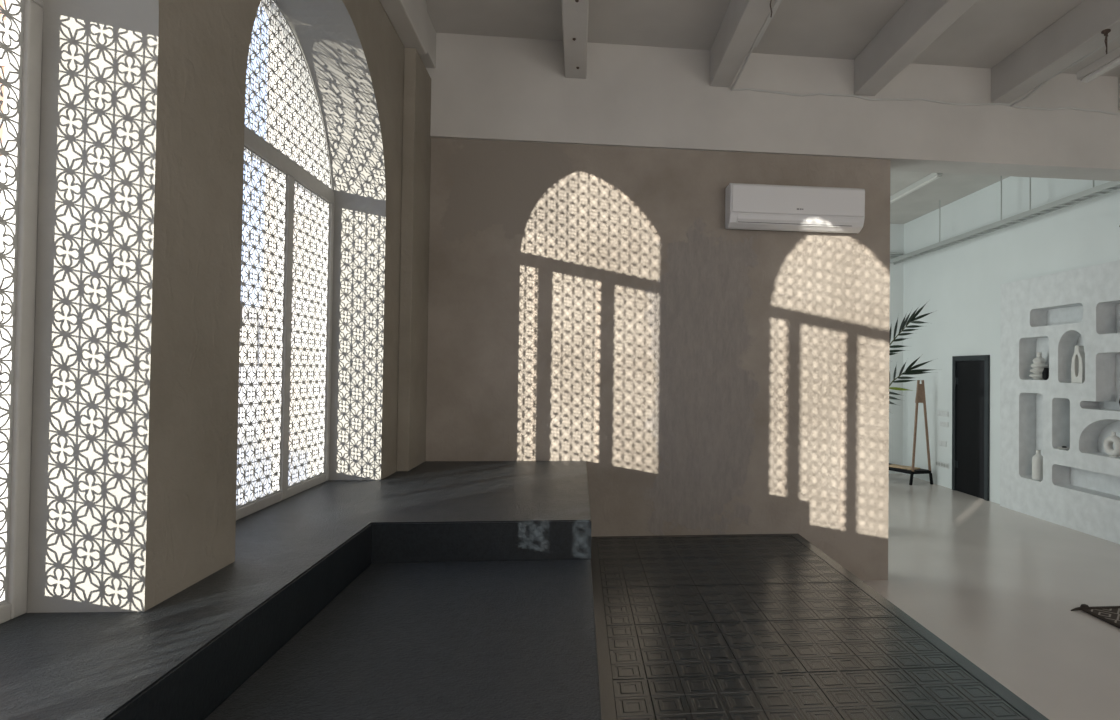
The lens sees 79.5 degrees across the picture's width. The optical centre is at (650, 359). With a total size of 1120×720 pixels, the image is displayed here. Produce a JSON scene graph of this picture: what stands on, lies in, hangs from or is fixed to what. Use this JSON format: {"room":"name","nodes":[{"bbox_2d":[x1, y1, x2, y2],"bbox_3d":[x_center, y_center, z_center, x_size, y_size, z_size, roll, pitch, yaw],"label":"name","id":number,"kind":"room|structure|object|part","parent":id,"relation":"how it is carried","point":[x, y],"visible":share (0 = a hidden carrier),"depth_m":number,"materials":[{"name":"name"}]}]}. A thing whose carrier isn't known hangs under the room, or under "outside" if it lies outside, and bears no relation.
{"room":"photo studio","nodes":[
{"label":"photo studio","id":0,"kind":"room"},
{"bbox_2d":[26,0,404,612],"bbox_3d":[-1.589,-0.469,0.557,0.509,4.420,9.439,1,-1,-6],"label":"wall","id":1,"kind":"structure","parent":0,"point":[134,438],"depth_m":2.07,"materials":[{"name":"paint"}]},
{"bbox_2d":[0,0,42,623],"bbox_3d":[-1.761,-0.603,1.003,0.112,2.660,1.954,1,-1,-6],"label":"window","id":2,"kind":"structure","parent":1,"relation":"in","point":[22,50],"depth_m":1.92,"materials":[{"name":"paint"}]},
{"bbox_3d":[-1.757,0.703,0.986,0.060,0.050,1.839,1,-1,-6],"label":"rail","id":3,"kind":"part","parent":2,"relation":"part of","materials":[{"name":"paint"}]},
{"bbox_3d":[-1.797,-0.184,1.637,0.002,1.751,0.571,1,-1,-6],"label":"lattice panel","id":4,"kind":"part","parent":2,"relation":"part of","materials":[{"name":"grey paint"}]},
{"bbox_2d":[236,0,333,519],"bbox_3d":[-2.020,-0.566,3.374,0.112,2.660,1.954,1,-1,-6],"label":"window","id":5,"kind":"structure","parent":1,"relation":"in","point":[290,174],"depth_m":3.66,"materials":[{"name":"paint"}]},
{"bbox_3d":[-1.953,-0.209,3.160,0.016,0.120,0.028,1,-1,-6],"label":"door handle","id":6,"kind":"part","parent":5,"relation":"part of","materials":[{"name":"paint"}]},
{"bbox_3d":[-1.990,-0.156,3.402,0.002,1.751,0.518,1,-1,-6],"label":"lattice panel","id":7,"kind":"part","parent":5,"relation":"part of","materials":[{"name":"grey paint"}]},
{"bbox_3d":[-2.016,0.740,3.356,0.060,0.050,1.839,1,-1,-6],"label":"rail","id":8,"kind":"part","parent":5,"relation":"part of","materials":[{"name":"paint"}]},
{"bbox_3d":[-2.004,-0.174,3.369,0.062,1.877,1.954,1,-1,-6],"label":"frame","id":9,"kind":"part","parent":5,"relation":"part of","materials":[{"name":"paint"}]},
{"bbox_3d":[-2.056,-0.146,4.008,0.002,1.751,0.571,1,-1,-6],"label":"lattice panel","id":10,"kind":"part","parent":5,"relation":"part of","materials":[{"name":"grey paint"}]},
{"bbox_2d":[397,48,430,470],"bbox_3d":[-1.775,-0.720,5.018,0.083,3.031,0.539,1,-1,-6],"label":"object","id":11,"kind":"structure","parent":1,"relation":"attached to","point":[416,146],"depth_m":4.81,"materials":[{"name":"paint"}]},
{"bbox_2d":[426,137,889,580],"bbox_3d":[-0.178,0.047,5.603,4.423,3.593,0.300,1,-1,-6],"label":"wall","id":12,"kind":"structure","parent":0,"point":[597,305],"depth_m":5.49,"materials":[{"name":"beige paint"}]},
{"bbox_2d":[426,33,1119,180],"bbox_3d":[1.632,-2.139,5.817,6.991,0.827,0.335,1,-1,-6],"label":"beam","id":13,"kind":"structure","parent":12,"relation":"attached to","point":[496,88],"depth_m":5.58,"materials":[{"name":"paint"}]},
{"bbox_2d":[731,88,1119,114],"bbox_3d":[2.839,-2.216,5.771,4.367,0.047,0.018,1,-1,-6],"label":"power cable","id":14,"kind":"object","parent":13,"relation":"attached to","point":[734,89],"visible":1,"depth_m":5.71,"materials":[{"name":"grey plastic"}]},
{"bbox_2d":[725,183,864,233],"bbox_3d":[1.191,-1.250,5.513,1.130,0.355,0.216,1,-1,-6],"label":"air conditioner","id":15,"kind":"object","parent":12,"relation":"attached to","point":[747,206],"visible":1,"depth_m":5.42,"materials":[{"name":"white plastic"}]},
{"bbox_3d":[1.202,-1.297,5.416,1.106,0.233,0.014,1,-1,-6],"label":"panel","id":16,"kind":"part","parent":15,"relation":"part of","materials":[{"name":"white plastic"}]},
{"bbox_2d":[425,0,1119,223],"bbox_3d":[1.746,-2.684,3.880,7.800,0.200,15.850,1,-1,-6],"label":"ceiling","id":17,"kind":"structure","parent":0,"point":[988,32],"depth_m":5.16,"materials":[{"name":"paint"}]},
{"bbox_2d":[379,0,426,53],"bbox_3d":[-1.221,-2.493,0.409,0.136,0.370,9.000,1,-1,-6],"label":"ceiling beam","id":18,"kind":"structure","parent":17,"relation":"attached to","point":[408,18],"depth_m":4.54,"materials":[{"name":"paint"}]},
{"bbox_2d":[419,12,435,67],"bbox_3d":[-1.741,-2.460,5.082,0.116,0.290,0.404,1,-1,-6],"label":"ceiling beam","id":19,"kind":"structure","parent":17,"relation":"attached to","point":[428,59],"depth_m":5.13,"materials":[{"name":"paint"}]},
{"bbox_2d":[561,0,588,78],"bbox_3d":[-0.099,-2.508,0.735,0.173,0.303,9.404,1,-1,-6],"label":"ceiling beam","id":20,"kind":"structure","parent":17,"relation":"attached to","point":[574,14],"depth_m":4.72,"materials":[{"name":"paint"}]},
{"bbox_2d":[710,0,775,86],"bbox_3d":[1.083,-2.492,0.864,0.172,0.303,9.404,1,-1,-6],"label":"ceiling beam","id":21,"kind":"structure","parent":17,"relation":"attached to","point":[743,20],"depth_m":4.83,"materials":[{"name":"paint"}]},
{"bbox_2d":[731,0,781,89],"bbox_3d":[0.841,-2.299,4.046,0.037,0.075,2.989,1,-1,-6],"label":"cable trunking","id":22,"kind":"object","parent":21,"relation":"attached to","point":[777,2],"visible":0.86,"depth_m":4.68,"materials":[{"name":"grey plastic"}]},
{"bbox_2d":[854,0,976,95],"bbox_3d":[2.327,-2.475,1.000,0.185,0.303,9.404,1,-1,-6],"label":"ceiling beam","id":23,"kind":"structure","parent":17,"relation":"attached to","point":[917,23],"depth_m":4.88,"materials":[{"name":"paint"}]},
{"bbox_2d":[890,173,942,203],"bbox_3d":[3.690,-2.424,9.446,0.080,0.085,1.500,1,-1,-6],"label":"lamp","id":24,"kind":"object","parent":17,"relation":"attached to","point":[931,177],"visible":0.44,"depth_m":9.28,"materials":[{"name":"grey plastic"}]},
{"bbox_2d":[890,176,1119,264],"bbox_3d":[4.533,-2.096,9.150,0.164,0.730,5.340,1,-1,-6],"label":"cable tray","id":25,"kind":"object","parent":17,"relation":"hanging from","point":[1111,186],"visible":0.98,"depth_m":8.30,"materials":[{"name":"silver metal"}]},
{"bbox_3d":[4.419,-2.085,10.194,0.014,0.720,0.016,1,-1,-6],"label":"hanging rod","id":26,"kind":"part","parent":25,"relation":"part of","materials":[{"name":"silver metal"}]},
{"bbox_3d":[4.581,-2.108,8.713,0.014,0.720,0.016,1,-1,-6],"label":"hanging rod","id":27,"kind":"part","parent":25,"relation":"part of","materials":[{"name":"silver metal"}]},
{"bbox_3d":[4.642,-2.117,8.157,0.014,0.720,0.016,1,-1,-6],"label":"hanging rod","id":28,"kind":"part","parent":25,"relation":"part of","materials":[{"name":"silver metal"}]},
{"bbox_2d":[991,0,1119,103],"bbox_3d":[3.549,-2.458,1.133,0.165,0.303,9.404,1,-1,-6],"label":"ceiling beam","id":29,"kind":"structure","parent":17,"relation":"attached to","point":[1076,34],"depth_m":5.03,"materials":[{"name":"paint"}]},
{"bbox_2d":[1010,35,1119,106],"bbox_3d":[3.276,-2.252,4.513,0.030,0.057,2.589,1,-1,-6],"label":"power cable","id":30,"kind":"object","parent":29,"relation":"attached to","point":[1094,51],"visible":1,"depth_m":5.21,"materials":[{"name":"grey plastic"}]},
{"bbox_2d":[1077,38,1119,82],"bbox_3d":[3.209,-2.136,4.072,0.085,0.249,1.530,1,-1,-6],"label":"lamp","id":31,"kind":"object","parent":29,"relation":"hanging from","point":[1110,60],"visible":0.92,"depth_m":4.62,"materials":[{"name":"paint"}]},
{"bbox_2d":[1081,57,1119,82],"bbox_3d":[3.208,-2.025,4.070,0.055,0.028,1.490,1,-1,-6],"label":"diffuser","id":32,"kind":"object","parent":31,"relation":"attached to","point":[1109,63],"depth_m":4.63,"materials":[{"name":"white"}]},
{"bbox_2d":[1101,29,1110,51],"bbox_3d":[3.116,-2.179,4.560,0.069,0.148,0.056,1,-1,-6],"label":"ceiling hook","id":33,"kind":"object","parent":29,"relation":"attached to","point":[1105,32],"visible":1,"depth_m":4.56,"materials":[{"name":"grey metal"}]},
{"bbox_2d":[1118,76,1119,109],"bbox_3d":[4.745,-2.442,1.263,0.160,0.303,9.404,1,-1,-6],"label":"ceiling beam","id":34,"kind":"structure","parent":17,"relation":"attached to","point":[1119,76],"depth_m":5.92,"materials":[{"name":"paint"}]},
{"bbox_2d":[889,224,903,472],"bbox_3d":[0.725,-0.255,11.553,7.500,4.420,0.300,1,-1,-6],"label":"wall","id":35,"kind":"structure","parent":0,"point":[896,230],"depth_m":11.80,"materials":[{"name":"paint"}]},
{"bbox_2d":[890,252,902,254],"bbox_3d":[2.625,-1.903,11.585,3.680,0.042,0.044,1,-1,-6],"label":"pipe","id":36,"kind":"object","parent":35,"relation":"attached to","point":[891,253],"visible":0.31,"depth_m":11.76,"materials":[{"name":"silver metal"}]},
{"bbox_2d":[863,473,1119,719],"bbox_3d":[1.692,1.935,3.802,7.800,0.200,15.850,1,-1,-6],"label":"floor","id":37,"kind":"structure","parent":0,"point":[1000,586],"depth_m":5.41,"materials":[{"name":"grey concrete"}]},
{"bbox_2d":[0,461,601,719],"bbox_3d":[-1.061,1.260,1.845,1.825,1.019,6.938,1,-1,-6],"label":"stepped platform","id":38,"kind":"object","parent":37,"relation":"on","point":[432,590],"visible":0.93,"depth_m":2.21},
{"bbox_2d":[591,534,1048,719],"bbox_3d":[0.589,1.610,3.278,1.776,0.406,4.438,1,-1,-6],"label":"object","id":39,"kind":"structure","parent":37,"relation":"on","point":[735,626],"depth_m":3.31,"materials":[{"name":"black tile"}]},
{"bbox_2d":[889,380,932,484],"bbox_3d":[4.095,1.156,11.008,0.426,1.664,1.048,1,-1,-26],"label":"coat rack","id":40,"kind":"object","parent":37,"relation":"on","point":[920,392],"visible":0.66,"depth_m":10.60,"materials":[{"name":"brown wood"}]},
{"bbox_2d":[889,463,930,473],"bbox_3d":[4.087,1.788,10.998,0.368,0.055,0.997,1,-1,-26],"label":"shelf","id":41,"kind":"object","parent":40,"relation":"on","point":[892,467],"depth_m":10.69,"materials":[{"name":"black paint"}]},
{"bbox_3d":[4.198,1.039,10.569,0.145,1.443,0.037,1,-1,-22],"label":"leg","id":42,"kind":"part","parent":40,"relation":"part of","materials":[{"name":"brown wood"}]},
{"bbox_3d":[4.387,1.042,10.620,0.182,1.444,0.035,1,-1,-18],"label":"leg","id":43,"kind":"part","parent":40,"relation":"part of","materials":[{"name":"brown wood"}]},
{"bbox_2d":[889,304,941,413],"bbox_3d":[2.182,0.615,7.554,1.516,2.578,1.716,1,-1,-32],"label":"potted palm","id":44,"kind":"object","parent":37,"relation":"on","point":[908,371],"visible":0.23,"depth_m":7.42,"materials":[{"name":"green plant"}]},
{"bbox_2d":[1071,604,1119,628],"bbox_3d":[3.989,1.842,3.954,1.489,0.044,2.277,1,-1,-6],"label":"patterned rug","id":45,"kind":"object","parent":37,"relation":"on","point":[1109,614],"visible":1,"depth_m":4.91,"materials":[{"name":"black fabric"}]},
{"bbox_2d":[902,176,1119,503],"bbox_3d":[5.446,-0.324,4.248,0.300,4.420,15.250,1,-1,-6],"label":"wall","id":46,"kind":"structure","parent":0,"point":[959,283],"depth_m":9.63,"materials":[{"name":"white paint"}]},
{"bbox_2d":[936,460,948,468],"bbox_3d":[4.582,1.644,10.461,0.015,0.085,0.347,1,-1,-6],"label":"wall socket","id":47,"kind":"object","parent":46,"relation":"attached to","point":[938,463],"visible":1,"depth_m":10.46,"materials":[{"name":"white plastic"}]},
{"bbox_2d":[937,410,948,416],"bbox_3d":[4.593,0.843,10.469,0.013,0.087,0.318,1,-1,-6],"label":"light switch","id":48,"kind":"object","parent":46,"relation":"attached to","point":[939,413],"visible":1,"depth_m":10.45,"materials":[{"name":"white plastic"}]},
{"bbox_2d":[939,440,946,446],"bbox_3d":[4.588,1.310,10.456,0.013,0.085,0.202,1,-1,-6],"label":"light switch","id":49,"kind":"object","parent":46,"relation":"attached to","point":[941,443],"visible":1,"depth_m":10.46,"materials":[{"name":"white plastic"}]},
{"bbox_2d":[940,421,948,426],"bbox_3d":[4.596,1.002,10.422,0.013,0.076,0.229,1,-1,-6],"label":"light switch","id":50,"kind":"object","parent":46,"relation":"attached to","point":[942,423],"visible":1,"depth_m":10.42,"materials":[{"name":"white plastic"}]},
{"bbox_2d":[952,355,989,500],"bbox_3d":[4.658,0.953,9.735,0.040,2.035,0.890,1,-1,-6],"label":"door","id":51,"kind":"structure","parent":46,"relation":"in","point":[970,375],"depth_m":9.71,"materials":[{"name":"black wood"}]},
{"bbox_2d":[1118,191,1119,226],"bbox_3d":[4.973,-1.594,7.043,0.069,0.396,0.070,1,-1,-6],"label":"conduit","id":52,"kind":"object","parent":46,"relation":"attached to","point":[1118,191],"visible":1,"depth_m":7.05,"materials":[{"name":"white paint"}]},
{"bbox_2d":[1000,260,1119,543],"bbox_3d":[5.065,0.440,7.091,0.320,2.980,3.810,1,-1,-6],"label":"wall shelf","id":53,"kind":"object","parent":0,"point":[1053,314],"visible":0.98,"depth_m":7.91,"materials":[{"name":"paint"}]},
{"bbox_2d":[1032,450,1042,479],"bbox_3d":[4.851,1.311,8.347,0.136,0.370,0.136,1,-1,-6],"label":"bottle vase","id":54,"kind":"object","parent":53,"relation":"in","point":[1037,459],"visible":0.86,"depth_m":8.30,"materials":[{"name":"white ceramic"}]},
{"bbox_2d":[1029,352,1047,379],"bbox_3d":[4.884,0.077,8.380,0.224,0.345,0.224,1,-1,-6],"label":"ribbed vase","id":55,"kind":"object","parent":53,"relation":"in","point":[1039,364],"visible":0.84,"depth_m":8.33,"materials":[{"name":"white ceramic"}]},
{"bbox_2d":[1042,368,1048,379],"bbox_3d":[4.843,0.170,8.148,0.104,0.150,0.104,1,-1,-6],"label":"jar","id":56,"kind":"object","parent":53,"relation":"in","point":[1045,374],"visible":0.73,"depth_m":8.12,"materials":[{"name":"black ceramic"}]},
{"bbox_2d":[1057,446,1069,448],"bbox_3d":[4.889,1.038,7.893,0.144,0.036,0.144,1,-1,-6],"label":"dish","id":57,"kind":"object","parent":53,"relation":"in","point":[1062,447],"visible":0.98,"depth_m":7.87,"materials":[{"name":"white ceramic"}]},
{"bbox_2d":[1071,346,1084,382],"bbox_3d":[4.932,0.051,7.672,0.070,0.430,0.180,1,-1,-6],"label":"vase","id":58,"kind":"object","parent":53,"relation":"in","point":[1078,359],"visible":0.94,"depth_m":7.65,"materials":[{"name":"white ceramic"}]},
{"bbox_2d":[1103,432,1119,456],"bbox_3d":[4.980,0.907,7.170,0.088,0.270,0.228,1,-1,-6],"label":"ring vase","id":59,"kind":"object","parent":53,"relation":"in","point":[1108,442],"visible":1,"depth_m":7.15,"materials":[{"name":"white ceramic"}]},
{"label":"outside","id":60,"kind":"structure","parent":0,"visible":0},
{"bbox_2d":[236,433,307,504],"bbox_3d":[-36.885,2.117,5.995,68.030,0.400,100.000,1,-1,-6],"label":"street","id":61,"kind":"structure","parent":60,"point":[240,435],"depth_m":14.70,"materials":[{"name":"white"}]},
{"bbox_2d":[0,0,6,213],"bbox_3d":[-24.686,-5.550,24.552,8.700,15.850,6.600,1,-1,-6],"label":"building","id":62,"kind":"structure","parent":61,"relation":"on","point":[2,61],"depth_m":21.93,"materials":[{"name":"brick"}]},
{"bbox_2d":[238,307,261,432],"bbox_3d":[-15.967,0.386,26.419,8.600,4.250,8.600,1,-1,-6],"label":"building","id":63,"kind":"structure","parent":61,"relation":"on","point":[251,335],"depth_m":22.62,"materials":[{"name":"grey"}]},
{"bbox_2d":[259,26,312,449],"bbox_3d":[-7.839,-5.897,21.872,6.600,16.850,7.600,1,-1,-6],"label":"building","id":64,"kind":"structure","parent":61,"relation":"on","point":[270,299],"depth_m":18.07,"materials":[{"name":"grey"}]}
]}

